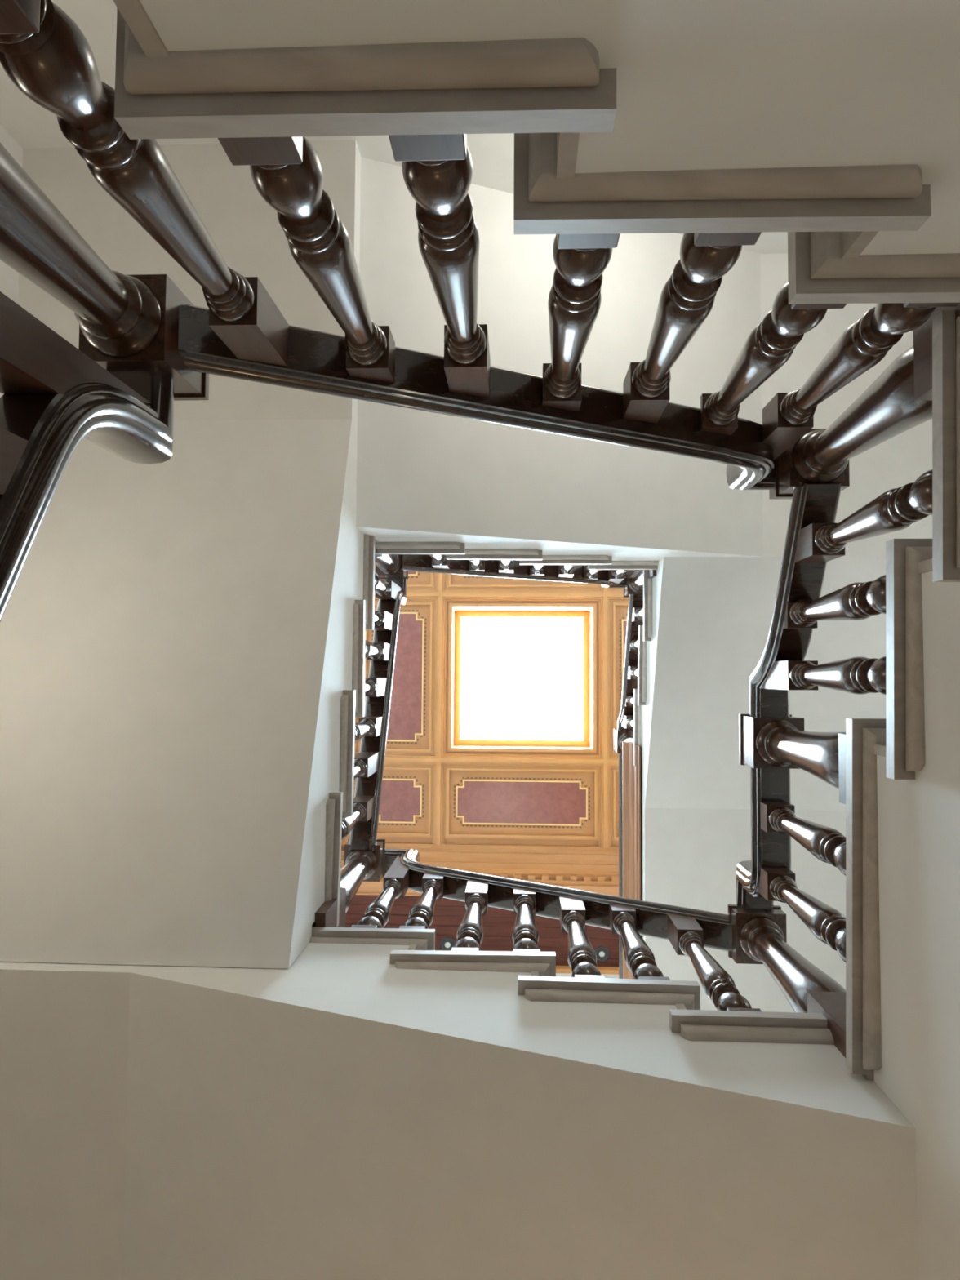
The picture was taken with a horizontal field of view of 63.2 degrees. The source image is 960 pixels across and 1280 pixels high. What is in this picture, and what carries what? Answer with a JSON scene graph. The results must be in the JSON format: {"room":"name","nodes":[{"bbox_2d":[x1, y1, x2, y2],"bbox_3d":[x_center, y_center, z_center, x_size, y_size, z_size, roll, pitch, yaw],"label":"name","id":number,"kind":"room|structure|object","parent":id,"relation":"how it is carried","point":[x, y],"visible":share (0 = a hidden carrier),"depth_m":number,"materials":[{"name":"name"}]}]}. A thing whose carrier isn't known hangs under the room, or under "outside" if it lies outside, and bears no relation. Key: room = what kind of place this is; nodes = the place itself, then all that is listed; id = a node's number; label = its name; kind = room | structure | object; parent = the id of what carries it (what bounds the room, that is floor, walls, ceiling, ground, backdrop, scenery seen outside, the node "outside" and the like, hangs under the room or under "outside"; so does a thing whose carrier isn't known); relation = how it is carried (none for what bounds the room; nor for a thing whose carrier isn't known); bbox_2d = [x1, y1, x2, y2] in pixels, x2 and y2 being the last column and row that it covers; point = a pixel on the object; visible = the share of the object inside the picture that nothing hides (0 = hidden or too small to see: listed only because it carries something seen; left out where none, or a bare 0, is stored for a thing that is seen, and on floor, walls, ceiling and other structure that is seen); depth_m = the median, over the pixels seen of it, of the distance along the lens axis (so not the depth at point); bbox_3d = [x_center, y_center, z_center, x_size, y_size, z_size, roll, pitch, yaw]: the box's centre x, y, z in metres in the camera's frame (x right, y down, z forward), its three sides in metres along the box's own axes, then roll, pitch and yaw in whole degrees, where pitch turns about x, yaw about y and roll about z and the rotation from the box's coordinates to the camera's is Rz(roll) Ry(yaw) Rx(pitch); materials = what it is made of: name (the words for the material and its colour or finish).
{"room":"stairwell","nodes":[
{"label":"stairwell","id":0,"kind":"room"},
{"bbox_2d":[0,124,22,397],"bbox_3d":[-1.600,0.456,3.181,0.100,8.565,4.430,0,-93,3],"label":"wall","id":1,"kind":"structure","parent":0,"point":[9,277],"depth_m":2.61,"materials":[{"name":"paint"}]},
{"bbox_2d":[0,139,364,968],"bbox_3d":[-1.008,-0.439,2.404,1.150,0.875,2.503,0,-93,3],"label":"soffit","id":2,"kind":"structure","parent":1,"relation":"attached to","point":[176,633],"depth_m":2.26,"materials":[{"name":"paint"}]},
{"bbox_2d":[311,791,342,927],"bbox_3d":[-1.002,0.636,2.243,1.186,0.165,0.387,0,-93,3],"label":"stone step","id":3,"kind":"structure","parent":2,"relation":"on","point":[334,806],"depth_m":2.27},
{"bbox_2d":[341,795,374,839],"bbox_3d":[-0.466,0.631,2.682,0.076,0.762,0.076,0,-93,3],"label":"baluster","id":4,"kind":"object","parent":3,"relation":"on","point":[363,806],"visible":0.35,"depth_m":2.87,"materials":[{"name":"brown wood"}]},
{"bbox_2d":[353,751,379,779],"bbox_3d":[-0.463,0.470,2.735,0.076,0.853,0.076,0,-93,3],"label":"baluster","id":5,"kind":"object","parent":3,"relation":"on","point":[366,763],"visible":0.21,"depth_m":2.93,"materials":[{"name":"brown wood"}]},
{"bbox_2d":[338,689,355,816],"bbox_3d":[-0.993,0.350,2.421,1.185,0.165,0.393,0,-93,3],"label":"stone step","id":6,"kind":"structure","parent":2,"relation":"on","point":[347,734],"depth_m":2.44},
{"bbox_2d":[354,715,383,742],"bbox_3d":[-0.456,0.335,2.862,0.076,0.766,0.076,0,-93,3],"label":"baluster","id":7,"kind":"object","parent":6,"relation":"on","point":[367,726],"visible":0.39,"depth_m":3.05,"materials":[{"name":"brown wood"}]},
{"bbox_2d":[364,678,386,696],"bbox_3d":[-0.453,0.179,2.913,0.076,0.854,0.076,0,-93,3],"label":"baluster","id":8,"kind":"object","parent":6,"relation":"on","point":[373,686],"visible":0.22,"depth_m":3.09,"materials":[{"name":"brown wood"}]},
{"bbox_2d":[351,600,365,716],"bbox_3d":[-0.985,0.056,2.599,1.182,0.165,0.394,0,-93,3],"label":"stone step","id":9,"kind":"structure","parent":2,"relation":"on","point":[359,607],"depth_m":2.62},
{"bbox_2d":[364,639,391,660],"bbox_3d":[-0.446,0.037,3.043,0.076,0.772,0.076,0,-93,3],"label":"baluster","id":10,"kind":"object","parent":9,"relation":"on","point":[373,651],"visible":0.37,"depth_m":3.23,"materials":[{"name":"brown wood"}]},
{"bbox_2d":[373,610,393,630],"bbox_3d":[-0.444,-0.095,3.086,0.076,0.847,0.076,0,-93,3],"label":"baluster","id":11,"kind":"object","parent":9,"relation":"on","point":[383,620],"visible":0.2,"depth_m":3.27,"materials":[{"name":"brown wood"}]},
{"bbox_2d":[363,533,375,630],"bbox_3d":[-0.972,-0.857,2.804,1.180,0.165,1.631,0,-93,3],"label":"stone step","id":12,"kind":"structure","parent":2,"relation":"on","point":[369,540],"depth_m":2.80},
{"bbox_2d":[374,572,401,599],"bbox_3d":[-0.433,-0.233,3.293,0.076,0.918,0.076,0,-93,3],"label":"baluster","id":13,"kind":"object","parent":12,"relation":"on","point":[384,589],"visible":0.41,"depth_m":3.42,"materials":[{"name":"brown wood"}]},
{"bbox_2d":[374,542,408,579],"bbox_3d":[-0.438,-0.383,3.380,0.141,1.078,0.141,0,-93,3],"label":"newel post","id":14,"kind":"object","parent":12,"relation":"on","point":[387,566],"visible":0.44,"depth_m":3.62,"materials":[{"name":"brown wood"}]},
{"bbox_2d":[400,554,626,587],"bbox_3d":[0.207,-0.360,3.997,1.164,0.787,0.105,0,-93,3],"label":"handrail","id":15,"kind":"object","parent":14,"relation":"attached to","point":[410,562],"visible":0.6,"depth_m":3.87,"materials":[{"name":"brown wood"}]},
{"bbox_2d":[340,842,618,896],"bbox_3d":[0.442,1.985,6.705,3.650,0.400,0.352,0,-93,3],"label":"trim","id":16,"kind":"structure","parent":1,"relation":"attached to","point":[591,868],"depth_m":6.77,"materials":[{"name":"brown wood"}]},
{"bbox_2d":[0,0,787,253],"bbox_3d":[0.287,-1.699,3.186,3.650,8.565,0.100,0,-93,3],"label":"wall","id":17,"kind":"structure","parent":0,"point":[29,124],"depth_m":2.60,"materials":[{"name":"paint"}]},
{"bbox_2d":[355,156,932,560],"bbox_3d":[0.852,-1.006,3.025,2.500,0.826,1.292,0,-93,3],"label":"soffit","id":18,"kind":"structure","parent":17,"relation":"attached to","point":[422,476],"depth_m":2.95,"materials":[{"name":"paint"}]},
{"bbox_2d":[374,539,465,554],"bbox_3d":[-0.249,-0.997,2.941,0.384,0.165,1.331,0,-93,3],"label":"stone step","id":19,"kind":"structure","parent":18,"relation":"on","point":[446,547],"depth_m":2.95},
{"bbox_2d":[427,554,449,568],"bbox_3d":[-0.199,-0.390,3.366,0.076,0.743,0.076,0,-93,3],"label":"baluster","id":20,"kind":"object","parent":19,"relation":"on","point":[438,561],"visible":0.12,"depth_m":3.58,"materials":[{"name":"brown wood"}]},
{"bbox_2d":[445,548,542,559],"bbox_3d":[0.057,-0.989,3.091,0.385,0.165,1.329,0,-93,3],"label":"stone step","id":21,"kind":"structure","parent":18,"relation":"on","point":[470,553],"depth_m":3.11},
{"bbox_2d":[498,560,513,573],"bbox_3d":[0.114,-0.382,3.518,0.076,0.747,0.076,0,-93,3],"label":"baluster","id":22,"kind":"object","parent":21,"relation":"on","point":[504,566],"visible":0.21,"depth_m":3.73,"materials":[{"name":"brown wood"}]},
{"bbox_2d":[520,555,612,564],"bbox_3d":[0.361,-0.983,3.241,0.385,0.165,1.324,0,-93,3],"label":"stone step","id":23,"kind":"structure","parent":18,"relation":"on","point":[546,559],"depth_m":3.26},
{"bbox_2d":[558,564,575,577],"bbox_3d":[0.423,-0.373,3.669,0.076,0.748,0.076,0,-93,3],"label":"baluster","id":24,"kind":"object","parent":23,"relation":"on","point":[564,571],"visible":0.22,"depth_m":3.88,"materials":[{"name":"brown wood"}]},
{"bbox_2d":[588,560,658,569],"bbox_3d":[1.299,-0.972,3.361,1.639,0.165,1.324,0,-93,3],"label":"stone step","id":25,"kind":"structure","parent":18,"relation":"on","point":[616,565],"depth_m":3.42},
{"bbox_2d":[608,569,629,583],"bbox_3d":[0.706,-0.362,3.870,0.076,0.848,0.076,0,-93,3],"label":"baluster","id":26,"kind":"object","parent":25,"relation":"on","point":[616,576],"visible":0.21,"depth_m":4.05,"materials":[{"name":"brown wood"}]},
{"bbox_2d":[623,569,656,597],"bbox_3d":[0.852,-0.329,3.917,0.141,0.958,0.141,0,-93,3],"label":"newel post","id":27,"kind":"object","parent":25,"relation":"on","point":[634,578],"visible":0.34,"depth_m":4.20,"materials":[{"name":"brown wood"}]},
{"bbox_2d":[617,593,643,730],"bbox_3d":[0.881,0.135,4.509,0.105,0.585,0.809,0,-93,3],"label":"handrail","id":28,"kind":"object","parent":27,"relation":"attached to","point":[636,600],"visible":0.52,"depth_m":4.41,"materials":[{"name":"brown wood"}]},
{"bbox_2d":[345,894,618,967],"bbox_3d":[0.430,2.443,6.499,3.650,0.030,0.580,0,-93,3],"label":"wall","id":29,"kind":"structure","parent":0,"point":[498,924],"depth_m":6.50,"materials":[{"name":"brown wood"}]},
{"bbox_2d":[355,562,628,846],"bbox_3d":[0.461,0.639,6.994,3.650,0.060,4.230,0,-93,3],"label":"ceiling","id":30,"kind":"structure","parent":0,"point":[422,775],"depth_m":6.96,"materials":[{"name":"brown wood"}]},
{"bbox_2d":[364,600,435,753],"bbox_3d":[-0.735,0.329,7.017,0.645,0.038,1.365,0,-93,3],"label":"ceiling panel","id":31,"kind":"object","parent":30,"relation":"attached to","point":[406,701],"visible":0.51,"depth_m":7.02,"materials":[{"name":"red leather"}]},
{"bbox_2d":[377,764,433,837],"bbox_3d":[-0.742,1.439,6.968,0.645,0.038,0.637,0,-93,3],"label":"ceiling panel","id":32,"kind":"object","parent":30,"relation":"attached to","point":[401,799],"visible":0.7,"depth_m":6.97,"materials":[{"name":"wood"}]},
{"bbox_2d":[406,571,435,589],"bbox_3d":[-0.728,-0.780,7.066,0.645,0.038,0.635,0,-93,3],"label":"ceiling panel","id":33,"kind":"object","parent":30,"relation":"attached to","point":[432,586],"visible":0.05,"depth_m":7.04,"materials":[{"name":"brown wood"}]},
{"bbox_2d":[432,573,447,844],"bbox_3d":[-0.359,0.331,6.988,0.108,0.060,2.967,0,-93,3],"label":"ceiling beam","id":34,"kind":"structure","parent":30,"relation":"attached to","point":[441,579],"depth_m":6.96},
{"bbox_2d":[355,752,618,767],"bbox_3d":[0.366,1.070,6.919,2.970,0.062,0.108,0,-93,3],"label":"trim","id":35,"kind":"structure","parent":30,"relation":"attached to","point":[390,758],"depth_m":6.92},
{"bbox_2d":[374,588,629,601],"bbox_3d":[0.375,-0.403,6.984,2.970,0.062,0.108,0,-93,3],"label":"trim","id":36,"kind":"structure","parent":30,"relation":"attached to","point":[412,594],"depth_m":6.97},
{"bbox_2d":[444,765,599,840],"bbox_3d":[0.369,1.444,6.914,1.360,0.038,0.637,0,-93,3],"label":"ceiling panel","id":37,"kind":"object","parent":30,"relation":"attached to","point":[513,802],"visible":1,"depth_m":6.92,"materials":[{"name":"wood"}]},
{"bbox_2d":[448,603,596,752],"bbox_3d":[0.382,0.350,7.134,1.365,0.338,1.366,0,-93,3],"label":"window","id":38,"kind":"structure","parent":30,"relation":"attached to","point":[522,677],"depth_m":7.29,"materials":[{"name":"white glass"}]},
{"bbox_2d":[446,573,598,589],"bbox_3d":[0.383,-0.775,7.012,1.360,0.038,0.635,0,-93,3],"label":"ceiling panel","id":39,"kind":"object","parent":30,"relation":"attached to","point":[450,586],"visible":0.08,"depth_m":6.99,"materials":[{"name":"brown wood"}]},
{"bbox_2d":[598,584,611,848],"bbox_3d":[1.110,0.338,6.916,0.108,0.060,2.967,0,-93,3],"label":"ceiling beam","id":40,"kind":"structure","parent":30,"relation":"attached to","point":[604,606],"depth_m":6.89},
{"bbox_2d":[611,767,618,840],"bbox_3d":[1.475,1.448,6.860,0.635,0.038,0.637,0,-93,3],"label":"ceiling panel","id":41,"kind":"object","parent":30,"relation":"attached to","point":[614,770],"visible":0.07,"depth_m":6.86,"materials":[{"name":"brown wood"}]},
{"bbox_2d":[610,601,628,755],"bbox_3d":[1.482,0.339,6.909,0.635,0.038,1.365,0,-93,3],"label":"ceiling panel","id":42,"kind":"object","parent":30,"relation":"attached to","point":[613,604],"visible":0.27,"depth_m":6.93,"materials":[{"name":"brown wood"}]},
{"bbox_2d":[139,0,959,255],"bbox_3d":[0.588,-1.117,0.561,2.790,0.828,1.292,0,-93,3],"label":"soffit","id":43,"kind":"structure","parent":0,"point":[701,84],"depth_m":0.63,"materials":[{"name":"paint"}]},
{"bbox_2d":[112,0,616,139],"bbox_3d":[-0.097,-1.101,0.623,0.422,0.165,1.326,0,-93,3],"label":"stone step","id":44,"kind":"structure","parent":43,"relation":"on","point":[548,85],"depth_m":0.64,"materials":[{"name":"stone"}]},
{"bbox_2d":[217,136,395,382],"bbox_3d":[-0.200,-0.497,1.022,0.076,0.675,0.076,0,-93,3],"label":"baluster","id":45,"kind":"object","parent":44,"relation":"on","point":[286,172],"visible":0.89,"depth_m":0.93,"materials":[{"name":"brown wood"}]},
{"bbox_2d":[388,133,490,397],"bbox_3d":[-0.035,-0.495,1.053,0.076,0.752,0.076,0,-93,3],"label":"baluster","id":46,"kind":"object","parent":44,"relation":"on","point":[437,169],"visible":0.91,"depth_m":0.93,"materials":[{"name":"brown wood"}]},
{"bbox_2d":[513,132,930,234],"bbox_3d":[0.247,-1.093,0.772,0.421,0.165,1.324,0,-93,3],"label":"stone step","id":47,"kind":"structure","parent":43,"relation":"on","point":[549,197],"depth_m":0.79,"materials":[{"name":"stone"}]},
{"bbox_2d":[542,233,620,411],"bbox_3d":[0.139,-0.489,1.167,0.076,0.667,0.076,0,-93,3],"label":"baluster","id":48,"kind":"object","parent":47,"relation":"on","point":[580,260],"visible":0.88,"depth_m":1.10,"materials":[{"name":"brown wood"}]},
{"bbox_2d":[622,232,761,423],"bbox_3d":[0.301,-0.486,1.197,0.076,0.744,0.076,0,-93,3],"label":"baluster","id":49,"kind":"object","parent":47,"relation":"on","point":[687,298],"visible":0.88,"depth_m":1.10,"materials":[{"name":"brown wood"}]},
{"bbox_2d":[787,231,959,304],"bbox_3d":[1.194,-1.082,0.891,1.611,0.165,1.324,0,-93,3],"label":"stone step","id":50,"kind":"structure","parent":43,"relation":"on","point":[824,267],"depth_m":0.95,"materials":[{"name":"stone"}]},
{"bbox_2d":[700,282,847,435],"bbox_3d":[0.476,-0.480,1.312,0.076,0.659,0.076,0,-93,3],"label":"baluster","id":51,"kind":"object","parent":50,"relation":"on","point":[773,341],"visible":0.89,"depth_m":1.26,"materials":[{"name":"brown wood"}]},
{"bbox_2d":[762,302,959,459],"bbox_3d":[0.633,-0.474,1.423,0.076,0.898,0.076,0,-93,3],"label":"baluster","id":52,"kind":"object","parent":50,"relation":"on","point":[787,417],"visible":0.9,"depth_m":1.30,"materials":[{"name":"brown wood"}]},
{"bbox_2d":[768,303,959,499],"bbox_3d":[0.760,-0.430,1.483,0.141,1.033,0.141,0,-93,3],"label":"newel post","id":53,"kind":"object","parent":50,"relation":"on","point":[900,400],"visible":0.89,"depth_m":1.44,"materials":[{"name":"brown wood"}]},
{"bbox_2d":[177,304,777,489],"bbox_3d":[0.114,-0.451,1.581,1.199,0.775,0.110,2,-92,3],"label":"handrail","id":54,"kind":"object","parent":53,"relation":"attached to","point":[317,359],"visible":0.77,"depth_m":1.43,"materials":[{"name":"brown wood"}]},
{"bbox_3d":[-0.368,-1.111,0.471,0.384,0.165,1.323,0,-93,3],"label":"stone step","id":55,"kind":"structure","parent":43,"relation":"on","visible":0},
{"bbox_2d":[0,0,288,366],"bbox_3d":[-0.370,-0.504,0.909,0.076,0.762,0.076,0,-93,3],"label":"baluster","id":56,"kind":"object","parent":55,"relation":"on","point":[44,52],"visible":0.9,"depth_m":0.80,"materials":[{"name":"brown wood"}]},
{"bbox_2d":[555,973,618,978],"bbox_3d":[0.380,2.739,5.501,3.650,2.860,0.100,0,-93,3],"label":"wall","id":57,"kind":"structure","parent":0,"point":[562,975],"depth_m":6.34,"materials":[{"name":"paint"}]},
{"bbox_2d":[555,965,618,974],"bbox_3d":[0.426,2.713,6.437,3.650,0.069,0.035,0,-93,3],"label":"trim","id":58,"kind":"structure","parent":57,"relation":"attached to","point":[559,969],"depth_m":6.39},
{"bbox_2d":[640,556,885,1012],"bbox_3d":[1.452,0.895,3.586,1.340,0.800,2.448,0,-93,3],"label":"soffit","id":59,"kind":"structure","parent":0,"point":[712,616],"depth_m":3.58,"materials":[{"name":"paint"}]},
{"bbox_2d":[633,688,641,765],"bbox_3d":[1.449,0.435,3.787,1.369,0.165,0.380,0,-93,3],"label":"stone step","id":60,"kind":"structure","parent":59,"relation":"on","point":[637,708],"depth_m":3.87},
{"bbox_2d":[613,728,633,753],"bbox_3d":[0.875,0.600,4.363,0.141,0.943,0.141,0,-93,3],"label":"newel post","id":61,"kind":"object","parent":60,"relation":"on","point":[620,736],"visible":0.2,"depth_m":4.68,"materials":[{"name":"brown wood"}]},
{"bbox_2d":[618,753,622,978],"bbox_3d":[0.891,1.424,4.709,0.105,0.070,1.484,0,-93,3],"label":"handrail","id":62,"kind":"object","parent":61,"relation":"attached to","point":[620,849],"visible":0.19,"depth_m":4.70,"materials":[{"name":"brown wood"}]},
{"bbox_2d":[637,625,646,705],"bbox_3d":[1.440,0.121,3.636,1.374,0.165,0.380,0,-93,3],"label":"stone step","id":63,"kind":"structure","parent":59,"relation":"on","point":[642,680],"depth_m":3.72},
{"bbox_2d":[643,569,652,640],"bbox_3d":[1.435,-0.187,3.485,1.372,0.165,0.383,0,-93,3],"label":"stone step","id":64,"kind":"structure","parent":59,"relation":"on","point":[647,584],"depth_m":3.57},
{"bbox_3d":[0.064,0.271,-1.233,3.850,0.100,4.430,0,-93,3],"label":"floor","id":65,"kind":"structure","parent":0,"visible":0},
{"bbox_2d":[873,570,959,1279],"bbox_3d":[1.293,0.737,0.046,1.316,2.613,2.448,0,-93,3],"label":"soffit","id":66,"kind":"structure","parent":65,"relation":"on","point":[918,819],"depth_m":1.20,"materials":[{"name":"paint"}]},
{"bbox_2d":[845,718,886,1080],"bbox_3d":[1.333,1.079,1.284,1.353,0.165,1.874,0,-93,3],"label":"stone step","id":67,"kind":"structure","parent":66,"relation":"on","point":[865,738],"depth_m":1.39,"materials":[{"name":"stone"}]},
{"bbox_2d":[728,904,845,1057],"bbox_3d":[0.776,0.827,1.875,0.148,0.938,0.148,0,-93,3],"label":"newel post","id":68,"kind":"object","parent":67,"relation":"on","point":[758,937],"visible":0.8,"depth_m":1.91,"materials":[{"name":"brown wood"}]},
{"bbox_2d":[385,848,732,951],"bbox_3d":[0.191,0.870,2.686,1.199,0.855,0.105,0,-93,3],"label":"handrail","id":69,"kind":"object","parent":68,"relation":"attached to","point":[651,917],"visible":0.6,"depth_m":2.53,"materials":[{"name":"brown wood"}]},
{"bbox_2d":[736,767,791,911],"bbox_3d":[0.793,0.565,2.192,0.105,0.220,0.440,0,-93,3],"label":"handrail","id":70,"kind":"object","parent":68,"relation":"attached to","point":[768,850],"visible":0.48,"depth_m":2.09,"materials":[{"name":"brown wood"}]},
{"bbox_2d":[738,714,845,804],"bbox_3d":[0.778,0.262,1.820,0.141,0.778,0.141,0,-93,3],"label":"newel post","id":71,"kind":"object","parent":67,"relation":"on","point":[764,742],"visible":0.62,"depth_m":1.89,"materials":[{"name":"brown wood"}]},
{"bbox_2d":[749,481,842,717],"bbox_3d":[0.784,-0.087,1.964,0.105,0.435,0.577,0,-93,3],"label":"handrail","id":72,"kind":"object","parent":71,"relation":"attached to","point":[811,502],"visible":0.7,"depth_m":1.88,"materials":[{"name":"brown wood"}]},
{"bbox_2d":[758,867,845,962],"bbox_3d":[0.769,0.629,1.757,0.076,0.685,0.076,0,-93,3],"label":"baluster","id":73,"kind":"object","parent":67,"relation":"on","point":[828,924],"visible":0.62,"depth_m":1.78,"materials":[{"name":"brown wood"}]},
{"bbox_2d":[760,801,845,875],"bbox_3d":[0.770,0.454,1.754,0.076,0.663,0.076,0,-93,3],"label":"baluster","id":74,"kind":"object","parent":67,"relation":"on","point":[827,844],"visible":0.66,"depth_m":1.77,"materials":[{"name":"brown wood"}]},
{"bbox_2d":[885,538,932,779],"bbox_3d":[1.333,0.030,1.165,1.349,0.165,0.387,0,-93,3],"label":"stone step","id":75,"kind":"structure","parent":66,"relation":"on","point":[906,559],"depth_m":1.25,"materials":[{"name":"stone"}]},
{"bbox_2d":[760,656,885,694],"bbox_3d":[0.770,0.077,1.685,0.076,0.822,0.076,0,-93,3],"label":"baluster","id":76,"kind":"object","parent":75,"relation":"on","point":[859,675],"visible":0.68,"depth_m":1.63,"materials":[{"name":"brown wood"}]},
{"bbox_2d":[782,574,885,628],"bbox_3d":[0.767,-0.077,1.602,0.076,0.643,0.076,0,-93,3],"label":"baluster","id":77,"kind":"object","parent":75,"relation":"on","point":[858,601],"visible":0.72,"depth_m":1.58,"materials":[{"name":"brown wood"}]},
{"bbox_2d":[932,309,959,582],"bbox_3d":[1.324,-0.277,1.014,1.355,0.165,0.386,0,-93,3],"label":"stone step","id":78,"kind":"structure","parent":66,"relation":"on","point":[945,341],"depth_m":1.10,"materials":[{"name":"stone"}]},
{"bbox_2d":[794,469,932,562],"bbox_3d":[0.762,-0.235,1.483,0.076,0.721,0.076,0,-93,3],"label":"baluster","id":79,"kind":"object","parent":78,"relation":"on","point":[896,509],"visible":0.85,"depth_m":1.46,"materials":[{"name":"brown wood"}]},
{"bbox_3d":[1.484,1.340,3.979,1.310,0.027,1.594,0,-93,3],"label":"floor","id":80,"kind":"structure","parent":0,"visible":0},
{"bbox_2d":[622,741,640,978],"bbox_3d":[0.778,1.327,3.906,0.092,0.268,1.605,0,-93,3],"label":"fascia","id":81,"kind":"object","parent":80,"relation":"attached to","point":[631,774],"visible":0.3,"depth_m":3.93,"materials":[{"name":"brown wood"}]},
{"bbox_3d":[0.188,2.068,1.469,3.650,5.465,0.100,0,-93,3],"label":"wall","id":82,"kind":"structure","parent":0,"visible":0},
{"bbox_2d":[0,942,918,1279],"bbox_3d":[-0.451,1.405,1.668,2.350,0.805,1.235,0,-93,3],"label":"soffit","id":83,"kind":"structure","parent":82,"relation":"attached to","point":[343,1112],"depth_m":1.59,"materials":[{"name":"paint"}]},
{"bbox_2d":[309,926,435,950],"bbox_3d":[-0.868,1.406,2.037,1.480,0.165,1.261,0,-93,3],"label":"stone step","id":84,"kind":"structure","parent":83,"relation":"on","point":[417,939],"depth_m":2.09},
{"bbox_2d":[311,838,385,927],"bbox_3d":[-0.465,0.838,2.658,0.146,1.063,0.146,0,-93,3],"label":"newel post","id":85,"kind":"object","parent":84,"relation":"on","point":[360,866],"visible":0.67,"depth_m":2.69,"materials":[{"name":"brown wood"}]},
{"bbox_2d":[347,577,406,852],"bbox_3d":[-0.431,0.266,3.389,0.105,0.825,1.163,0,-93,3],"label":"handrail","id":86,"kind":"object","parent":85,"relation":"attached to","point":[363,834],"visible":0.7,"depth_m":3.25,"materials":[{"name":"brown wood"}]},
{"bbox_2d":[351,855,408,928],"bbox_3d":[-0.309,0.861,2.592,0.076,0.948,0.076,0,-93,3],"label":"baluster","id":87,"kind":"object","parent":84,"relation":"on","point":[396,880],"visible":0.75,"depth_m":2.54,"materials":[{"name":"brown wood"}]},
{"bbox_2d":[399,871,444,928],"bbox_3d":[-0.179,0.856,2.460,0.076,0.697,0.076,0,-93,3],"label":"baluster","id":88,"kind":"object","parent":84,"relation":"on","point":[421,915],"visible":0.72,"depth_m":2.45,"materials":[{"name":"brown wood"}]},
{"bbox_2d":[389,950,555,976],"bbox_3d":[-0.025,1.400,1.831,0.408,0.165,1.265,0,-93,3],"label":"stone step","id":89,"kind":"structure","parent":83,"relation":"on","point":[538,963],"depth_m":1.91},
{"bbox_2d":[451,879,488,951],"bbox_3d":[-0.024,0.851,2.325,0.076,0.772,0.076,0,-93,3],"label":"baluster","id":90,"kind":"object","parent":89,"relation":"on","point":[469,935],"visible":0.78,"depth_m":2.30,"materials":[{"name":"brown wood"}]},
{"bbox_2d":[512,887,540,951],"bbox_3d":[0.133,0.850,2.273,0.076,0.683,0.076,0,-93,3],"label":"baluster","id":91,"kind":"object","parent":89,"relation":"on","point":[525,932],"visible":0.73,"depth_m":2.25,"materials":[{"name":"brown wood"}]},
{"bbox_2d":[518,975,700,1009],"bbox_3d":[0.279,1.392,1.651,0.402,0.165,1.268,0,-93,3],"label":"stone step","id":92,"kind":"structure","parent":83,"relation":"on","point":[684,994],"depth_m":1.73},
{"bbox_2d":[559,894,604,977],"bbox_3d":[0.274,0.845,2.143,0.076,0.767,0.076,0,-93,3],"label":"baluster","id":93,"kind":"object","parent":92,"relation":"on","point":[581,955],"visible":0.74,"depth_m":2.12,"materials":[{"name":"brown wood"}]},
{"bbox_2d":[609,903,670,980],"bbox_3d":[0.423,0.843,2.093,0.076,0.682,0.076,0,-93,3],"label":"baluster","id":94,"kind":"object","parent":92,"relation":"on","point":[640,960],"visible":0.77,"depth_m":2.07,"materials":[{"name":"brown wood"}]},
{"bbox_2d":[669,1008,834,1044],"bbox_3d":[0.578,1.385,1.472,0.399,0.165,1.270,0,-93,3],"label":"stone step","id":95,"kind":"structure","parent":83,"relation":"on","point":[797,1028],"depth_m":1.55,"materials":[{"name":"stone"}]},
{"bbox_2d":[666,913,761,1011],"bbox_3d":[0.579,0.838,1.958,0.076,0.758,0.076,0,-93,3],"label":"baluster","id":96,"kind":"object","parent":95,"relation":"on","point":[685,934],"visible":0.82,"depth_m":1.94,"materials":[{"name":"brown wood"}]},
{"bbox_3d":[-1.145,-0.566,-0.439,1.150,1.293,2.503,0,-93,3],"label":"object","id":97,"kind":"object","parent":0,"visible":0},
{"bbox_3d":[-1.113,-0.060,-0.036,1.180,0.165,0.390,0,-93,3],"label":"stone step","id":98,"kind":"structure","parent":97,"relation":"on","visible":0},
{"bbox_2d":[0,427,28,494],"bbox_3d":[-0.574,-0.212,0.462,0.076,0.867,0.076,0,-93,3],"label":"baluster","id":99,"kind":"object","parent":98,"relation":"on","point":[12,446],"visible":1,"depth_m":0.86,"materials":[{"name":"brown wood"}]},
{"bbox_3d":[-1.099,-0.975,0.170,1.180,0.165,1.631,0,-93,3],"label":"stone step","id":100,"kind":"structure","parent":97,"relation":"on","visible":0},
{"bbox_2d":[0,291,151,403],"bbox_3d":[-0.562,-0.349,0.697,0.076,0.993,0.076,0,-93,3],"label":"baluster","id":101,"kind":"object","parent":100,"relation":"on","point":[34,358],"visible":0.71,"depth_m":0.92,"materials":[{"name":"brown wood"}]},
{"bbox_3d":[-0.674,-1.120,0.321,0.380,0.165,1.323,0,-93,3],"label":"stone step","id":102,"kind":"structure","parent":100,"relation":"on","visible":0},
{"bbox_2d":[0,142,208,400],"bbox_3d":[-0.556,-0.501,0.871,0.141,0.998,0.141,0,-93,3],"label":"newel post","id":103,"kind":"object","parent":102,"relation":"on","point":[123,320],"visible":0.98,"depth_m":1.07,"materials":[{"name":"brown wood"}]},
{"bbox_2d":[0,365,174,622],"bbox_3d":[-0.563,0.262,0.732,0.105,1.011,1.404,0,-93,3],"label":"handrail","id":104,"kind":"object","parent":103,"relation":"attached to","point":[53,425],"visible":0.86,"depth_m":0.95,"materials":[{"name":"brown wood"}]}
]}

